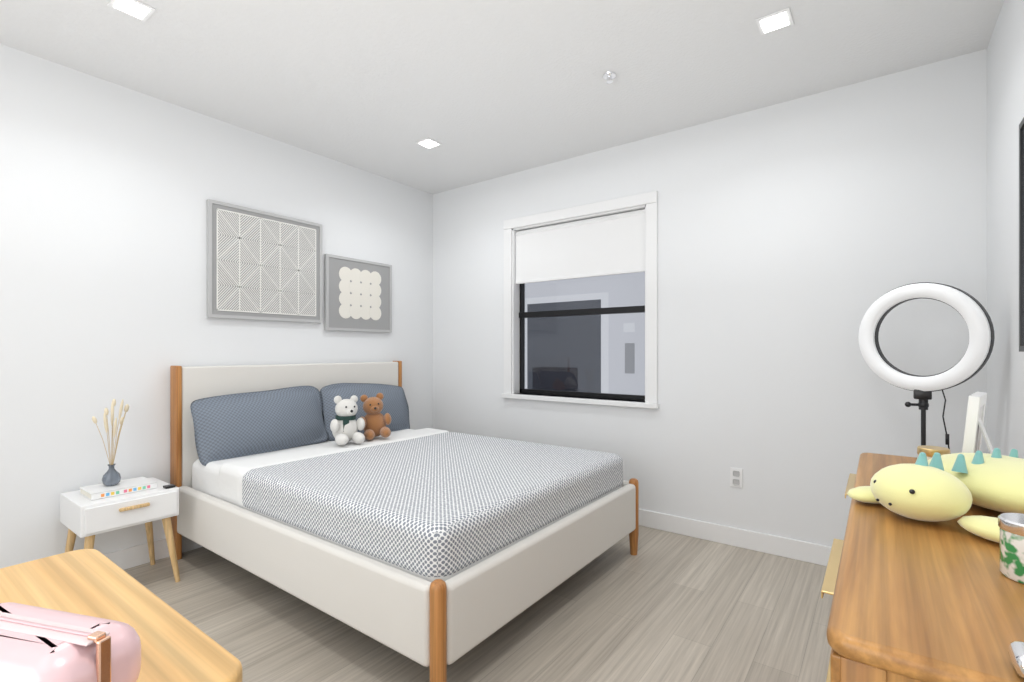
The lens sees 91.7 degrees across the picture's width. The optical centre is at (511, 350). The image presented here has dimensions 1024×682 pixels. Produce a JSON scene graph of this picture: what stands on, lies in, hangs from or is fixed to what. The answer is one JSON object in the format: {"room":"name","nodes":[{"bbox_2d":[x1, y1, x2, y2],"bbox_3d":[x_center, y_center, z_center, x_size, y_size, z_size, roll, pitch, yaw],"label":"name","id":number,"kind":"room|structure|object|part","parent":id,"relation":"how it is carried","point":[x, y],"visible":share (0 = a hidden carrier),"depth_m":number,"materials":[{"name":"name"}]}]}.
{"room":"bedroom","nodes":[
{"label":"bedroom","id":0,"kind":"room"},
{"bbox_2d":[0,44,431,568],"bbox_3d":[-2.183,-0.120,2.656,0.120,2.600,5.113,0,0,37],"label":"wall","id":1,"kind":"structure","parent":0,"point":[106,187],"depth_m":2.69,"materials":[{"name":"white paint"}]},
{"bbox_2d":[104,536,202,569],"bbox_3d":[-2.147,1.125,2.592,0.015,0.110,4.813,0,0,37],"label":"baseboard","id":2,"kind":"structure","parent":1,"relation":"attached to","point":[138,555],"depth_m":2.73,"materials":[{"name":"white wood"}]},
{"bbox_2d":[207,199,321,322],"bbox_3d":[-1.610,-0.554,3.303,0.028,0.712,0.759,0,0,36],"label":"wall art","id":3,"kind":"object","parent":1,"relation":"attached to","point":[262,265],"visible":1,"depth_m":3.25,"materials":[{"name":"grey"}]},
{"bbox_2d":[324,254,391,332],"bbox_3d":[-1.185,-0.425,3.878,0.028,0.557,0.606,0,0,36],"label":"picture frame","id":4,"kind":"object","parent":1,"relation":"attached to","point":[326,291],"depth_m":3.70,"materials":[{"name":"grey wood"}]},
{"bbox_2d":[329,257,389,329],"bbox_3d":[-1.187,-0.425,3.880,0.022,0.517,0.566,0,0,36],"label":"mat","id":5,"kind":"object","parent":4,"relation":"attached to","point":[336,319],"visible":0.57,"depth_m":3.83,"materials":[{"name":"grey paper"}]},
{"bbox_2d":[339,267,380,319],"bbox_3d":[-1.176,-0.435,3.872,0.003,0.392,0.392,0,0,36],"label":"discs","id":6,"kind":"object","parent":5,"relation":"attached to","point":[355,287],"visible":1,"depth_m":3.86,"materials":[{"name":"white"}]},
{"bbox_2d":[124,525,832,681],"bbox_3d":[-0.656,1.210,1.526,3.920,0.060,5.113,0,0,36],"label":"floor","id":7,"kind":"structure","parent":0,"point":[663,606],"depth_m":2.13,"materials":[{"name":"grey wood"}]},
{"bbox_2d":[60,477,179,581],"bbox_3d":[-1.946,0.941,2.478,0.386,0.482,0.403,0,0,36],"label":"nightstand","id":8,"kind":"object","parent":7,"relation":"on","point":[81,516],"visible":0.83,"depth_m":2.38,"materials":[{"name":"white paint"}]},
{"bbox_2d":[79,477,156,500],"bbox_3d":[-1.955,0.684,2.473,0.196,0.030,0.260,0,0,36],"label":"book","id":9,"kind":"object","parent":8,"relation":"on","point":[102,490],"visible":1,"depth_m":2.42,"materials":[{"name":"white paper"}]},
{"bbox_2d":[92,399,128,485],"bbox_3d":[-1.980,0.454,2.459,0.119,0.428,0.139,0,0,36],"label":"vase","id":10,"kind":"object","parent":9,"relation":"on","point":[111,476],"visible":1,"depth_m":2.45,"materials":[{"name":"blue glass"}]},
{"bbox_3d":[-1.984,0.617,2.463,0.076,0.102,0.076,0,0,36],"label":"glass","id":11,"kind":"part","parent":10,"relation":"part of","materials":[{"name":"grey"}]},
{"bbox_2d":[163,484,175,488],"bbox_3d":[-1.746,0.693,2.533,0.040,0.012,0.045,0,0,36],"label":"remote","id":12,"kind":"object","parent":8,"relation":"on","point":[169,486],"visible":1,"depth_m":2.52,"materials":[{"name":"black plastic"}]},
{"bbox_2d":[0,549,241,681],"bbox_3d":[-1.028,0.805,0.359,0.720,0.750,1.314,0,0,36],"label":"desk","id":13,"kind":"object","parent":7,"relation":"on","point":[176,646],"visible":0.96,"depth_m":0.83,"materials":[{"name":"brown wood"}]},
{"bbox_2d":[0,602,140,681],"bbox_3d":[-0.580,0.375,0.592,0.253,0.108,0.124,0,0,15],"label":"bag","id":14,"kind":"object","parent":13,"relation":"on","point":[39,644],"visible":1,"depth_m":0.56,"materials":[{"name":"pink leather"}]},
{"bbox_3d":[-0.467,0.350,0.563,0.022,0.058,0.018,0,0,36],"label":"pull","id":15,"kind":"part","parent":14,"relation":"part of","materials":[{"name":"gold metal"}]},
{"bbox_2d":[170,361,638,681],"bbox_3d":[-0.605,0.634,2.861,2.141,1.092,1.640,0,0,36],"label":"bed","id":16,"kind":"object","parent":7,"relation":"on","point":[437,551],"visible":0.88,"depth_m":2.28,"materials":[{"name":"white fabric"}]},
{"bbox_2d":[190,385,329,466],"bbox_3d":[-1.500,0.441,3.051,0.180,0.408,0.810,0,0,36],"label":"pillow","id":17,"kind":"object","parent":16,"relation":"on","point":[230,427],"depth_m":2.96,"materials":[{"name":"fabric"}]},
{"bbox_3d":[-1.430,0.502,3.471,0.078,0.815,1.580,0,0,36],"label":"headboard","id":18,"kind":"part","parent":16,"relation":"part of","materials":[{"name":"white fabric"}]},
{"bbox_2d":[330,395,364,444],"bbox_3d":[-1.032,0.436,3.122,0.224,0.301,0.214,0,0,36],"label":"teddy bear","id":19,"kind":"object","parent":16,"relation":"on","point":[345,426],"visible":1,"depth_m":3.09},
{"bbox_2d":[319,382,410,441],"bbox_3d":[-1.046,0.439,3.666,0.183,0.407,0.760,0,0,36],"label":"pillow","id":20,"kind":"object","parent":16,"relation":"on","point":[394,400],"depth_m":3.64,"materials":[{"name":"fabric"}]},
{"bbox_2d":[360,393,390,439],"bbox_3d":[-0.907,0.438,3.305,0.226,0.300,0.200,0,0,36],"label":"toy","id":21,"kind":"object","parent":16,"relation":"on","point":[376,421],"visible":0.9,"depth_m":3.29,"materials":[{"name":"orange fabric"}]},
{"bbox_2d":[242,431,623,581],"bbox_3d":[-0.353,0.696,2.674,1.402,0.199,1.529,0,0,36],"label":"duvet","id":22,"kind":"object","parent":16,"relation":"on","point":[431,506],"depth_m":2.19,"materials":[{"name":"grey fabric"}]},
{"bbox_2d":[821,453,1023,681],"bbox_3d":[1.042,0.780,1.139,0.486,0.800,1.491,0,0,36],"label":"dresser","id":23,"kind":"object","parent":7,"relation":"on","point":[913,600],"visible":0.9,"depth_m":0.76,"materials":[{"name":"brown wood"}]},
{"bbox_2d":[917,445,949,460],"bbox_3d":[1.272,0.337,1.501,0.077,0.085,0.077,0,0,36],"label":"candle","id":24,"kind":"object","parent":23,"relation":"on","point":[929,451],"visible":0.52,"depth_m":1.48,"materials":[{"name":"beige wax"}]},
{"bbox_2d":[847,448,1023,542],"bbox_3d":[1.083,0.305,1.185,0.464,0.148,0.586,0,0,36],"label":"plush","id":25,"kind":"object","parent":23,"relation":"on","point":[937,487],"visible":0.98,"depth_m":1.09,"materials":[{"name":"yellow fabric"}]},
{"bbox_2d":[962,392,992,453],"bbox_3d":[1.380,0.254,1.460,0.215,0.251,0.082,0,0,-43],"label":"photo frame","id":26,"kind":"object","parent":23,"relation":"on","point":[975,430],"visible":0.56,"depth_m":1.40,"materials":[{"name":"white paint"}]},
{"bbox_2d":[998,513,1023,583],"bbox_3d":[0.864,0.331,0.823,0.086,0.097,0.086,0,0,36],"label":"candle jar","id":27,"kind":"object","parent":23,"relation":"on","point":[1011,525],"visible":1,"depth_m":0.82,"materials":[{"name":"white ceramic"}]},
{"bbox_3d":[0.864,0.291,0.823,0.086,0.019,0.086,0,0,36],"label":"lid","id":28,"kind":"part","parent":27,"relation":"part of","materials":[{"name":"silver metal"}]},
{"bbox_2d":[1008,641,1023,678],"bbox_3d":[0.641,0.358,0.555,0.120,0.041,0.055,0,0,36],"label":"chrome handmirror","id":29,"kind":"object","parent":23,"relation":"on","point":[1016,651],"visible":1,"depth_m":0.58,"materials":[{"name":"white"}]},
{"bbox_2d":[859,282,994,453],"bbox_3d":[1.785,0.445,2.178,0.441,1.469,0.476,0,0,36],"label":"ring light","id":30,"kind":"object","parent":7,"relation":"on","point":[974,314],"visible":0.71,"depth_m":2.09,"materials":[{"name":"white plastic"}]},
{"bbox_2d":[859,283,990,391],"bbox_3d":[1.738,-0.055,2.125,0.427,0.461,0.203,0,0,36],"label":"diffuser","id":31,"kind":"object","parent":30,"relation":"attached to","point":[978,321],"depth_m":2.08,"materials":[{"name":"white plastic"}]},
{"bbox_3d":[1.945,0.668,2.179,0.120,1.017,0.284,0,0,36],"label":"cord","id":32,"kind":"part","parent":30,"relation":"part of","materials":[{"name":"black plastic"}]},
{"bbox_2d":[0,0,1003,193],"bbox_3d":[-0.656,-1.450,1.526,3.920,0.060,5.113,0,0,36],"label":"ceiling","id":33,"kind":"structure","parent":0,"point":[481,90],"depth_m":2.44,"materials":[{"name":"white paint"}]},
{"bbox_2d":[107,0,155,21],"bbox_3d":[-1.571,-1.416,2.054,0.130,0.007,0.130,0,0,36],"label":"recessed light","id":34,"kind":"object","parent":33,"relation":"in","point":[134,9],"depth_m":2.05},
{"bbox_3d":[-1.571,-1.417,2.054,0.130,0.006,0.130,0,0,36],"label":"recessed ceiling light","id":35,"kind":"part","parent":34,"relation":"part of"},
{"bbox_2d":[415,138,441,148],"bbox_3d":[-0.570,-1.416,3.407,0.130,0.007,0.130,0,0,36],"label":"recessed light","id":36,"kind":"object","parent":33,"relation":"in","point":[428,143],"depth_m":3.40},
{"bbox_3d":[-0.570,-1.417,3.407,0.130,0.006,0.130,0,0,36],"label":"recessed ceiling light","id":37,"kind":"part","parent":36,"relation":"part of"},
{"bbox_2d":[603,72,615,83],"bbox_3d":[0.504,-1.401,2.567,0.070,0.036,0.070,0,0,36],"label":"sprinkler","id":38,"kind":"object","parent":33,"relation":"attached to","point":[609,76],"visible":1,"depth_m":2.56,"materials":[{"name":"silver metal"}]},
{"bbox_2d":[755,7,793,35],"bbox_3d":[1.134,-1.416,2.146,0.130,0.007,0.130,0,0,36],"label":"recessed light","id":39,"kind":"object","parent":33,"relation":"in","point":[774,22],"depth_m":2.14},
{"bbox_3d":[1.134,-1.417,2.146,0.130,0.006,0.130,0,0,36],"label":"recessed ceiling light","id":40,"kind":"part","parent":39,"relation":"part of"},
{"bbox_2d":[432,51,979,546],"bbox_3d":[0.803,-0.120,3.515,3.660,2.600,0.180,0,0,37],"label":"wall","id":41,"kind":"structure","parent":0,"point":[798,238],"depth_m":2.89,"materials":[{"name":"white paint"}]},
{"bbox_2d":[501,191,658,408],"bbox_3d":[0.479,-0.333,3.699,1.290,1.435,0.160,0,0,36],"label":"window","id":42,"kind":"structure","parent":41,"relation":"in","point":[647,201],"depth_m":3.68,"materials":[{"name":"white wood"}]},
{"bbox_2d":[516,209,644,283],"bbox_3d":[0.479,-0.745,3.698,1.088,0.424,0.045,0,0,36],"label":"window blind","id":43,"kind":"object","parent":42,"relation":"attached to","point":[614,244],"visible":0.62,"depth_m":3.64,"materials":[{"name":"white fabric"}]},
{"bbox_2d":[639,509,831,565],"bbox_3d":[0.758,1.125,3.429,3.630,0.110,0.012,0,0,37],"label":"baseboard","id":44,"kind":"structure","parent":41,"relation":"attached to","point":[809,552],"depth_m":2.97,"materials":[{"name":"white wood"}]},
{"bbox_2d":[730,467,742,487],"bbox_3d":[1.349,0.767,2.991,0.070,0.115,0.011,0,0,36],"label":"wall outlet","id":45,"kind":"object","parent":41,"relation":"attached to","point":[739,478],"depth_m":2.99,"materials":[{"name":"white plastic"}]},
{"bbox_3d":[1.349,0.792,2.991,0.036,0.032,0.010,0,0,37],"label":"wall outlet socket","id":46,"kind":"part","parent":45,"relation":"part of","materials":[{"name":"white plastic"}]},
{"bbox_3d":[1.349,0.742,2.991,0.036,0.032,0.010,0,0,37],"label":"wall outlet socket","id":47,"kind":"part","parent":45,"relation":"part of","materials":[{"name":"white plastic"}]},
{"bbox_2d":[980,0,1023,458],"bbox_3d":[0.871,-0.120,0.396,0.120,2.600,5.113,0,0,37],"label":"wall","id":48,"kind":"structure","parent":0,"point":[1002,62],"depth_m":2.04,"materials":[{"name":"white paint"}]},
{"bbox_2d":[1019,118,1023,351],"bbox_3d":[1.472,-0.388,1.325,0.016,0.785,0.980,0,0,36],"label":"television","id":49,"kind":"object","parent":48,"relation":"attached to","point":[1021,236],"visible":1,"depth_m":1.71,"materials":[{"name":"black plastic"}]},
{"bbox_3d":[1.474,-0.388,1.323,0.010,0.745,0.940,0,0,36],"label":"glass","id":50,"kind":"part","parent":49,"relation":"part of","materials":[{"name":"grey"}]},
{"label":"outside","id":51,"kind":"structure","parent":0,"visible":0},
{"bbox_2d":[532,367,577,391],"bbox_3d":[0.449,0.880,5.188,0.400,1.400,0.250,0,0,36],"label":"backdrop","id":52,"kind":"structure","parent":51,"point":[551,369],"depth_m":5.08,"materials":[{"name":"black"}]},
{"bbox_2d":[525,272,644,394],"bbox_3d":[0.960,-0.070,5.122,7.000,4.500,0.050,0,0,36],"label":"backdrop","id":53,"kind":"structure","parent":51,"point":[616,330],"depth_m":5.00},
{"bbox_2d":[525,292,608,392],"bbox_3d":[0.554,0.795,5.372,1.050,2.770,0.030,0,0,36],"label":"doorframe","id":54,"kind":"object","parent":53,"relation":"attached to","point":[606,344],"depth_m":5.09,"materials":[{"name":"white wood"}]},
{"bbox_2d":[527,299,600,392],"bbox_3d":[0.542,0.830,5.356,0.910,2.700,0.010,0,0,36],"label":"door","id":55,"kind":"structure","parent":54,"relation":"attached to","point":[576,348],"depth_m":5.30,"materials":[{"name":"grey"}]},
{"bbox_2d":[623,323,634,331],"bbox_3d":[1.160,-0.225,4.930,0.110,0.090,0.020,0,0,36],"label":"sign","id":56,"kind":"object","parent":53,"relation":"attached to","point":[628,327],"depth_m":4.92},
{"bbox_2d":[625,343,634,373],"bbox_3d":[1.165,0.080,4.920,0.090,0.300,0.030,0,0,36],"label":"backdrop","id":57,"kind":"object","parent":53,"relation":"attached to","point":[630,357],"depth_m":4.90,"materials":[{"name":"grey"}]}
]}

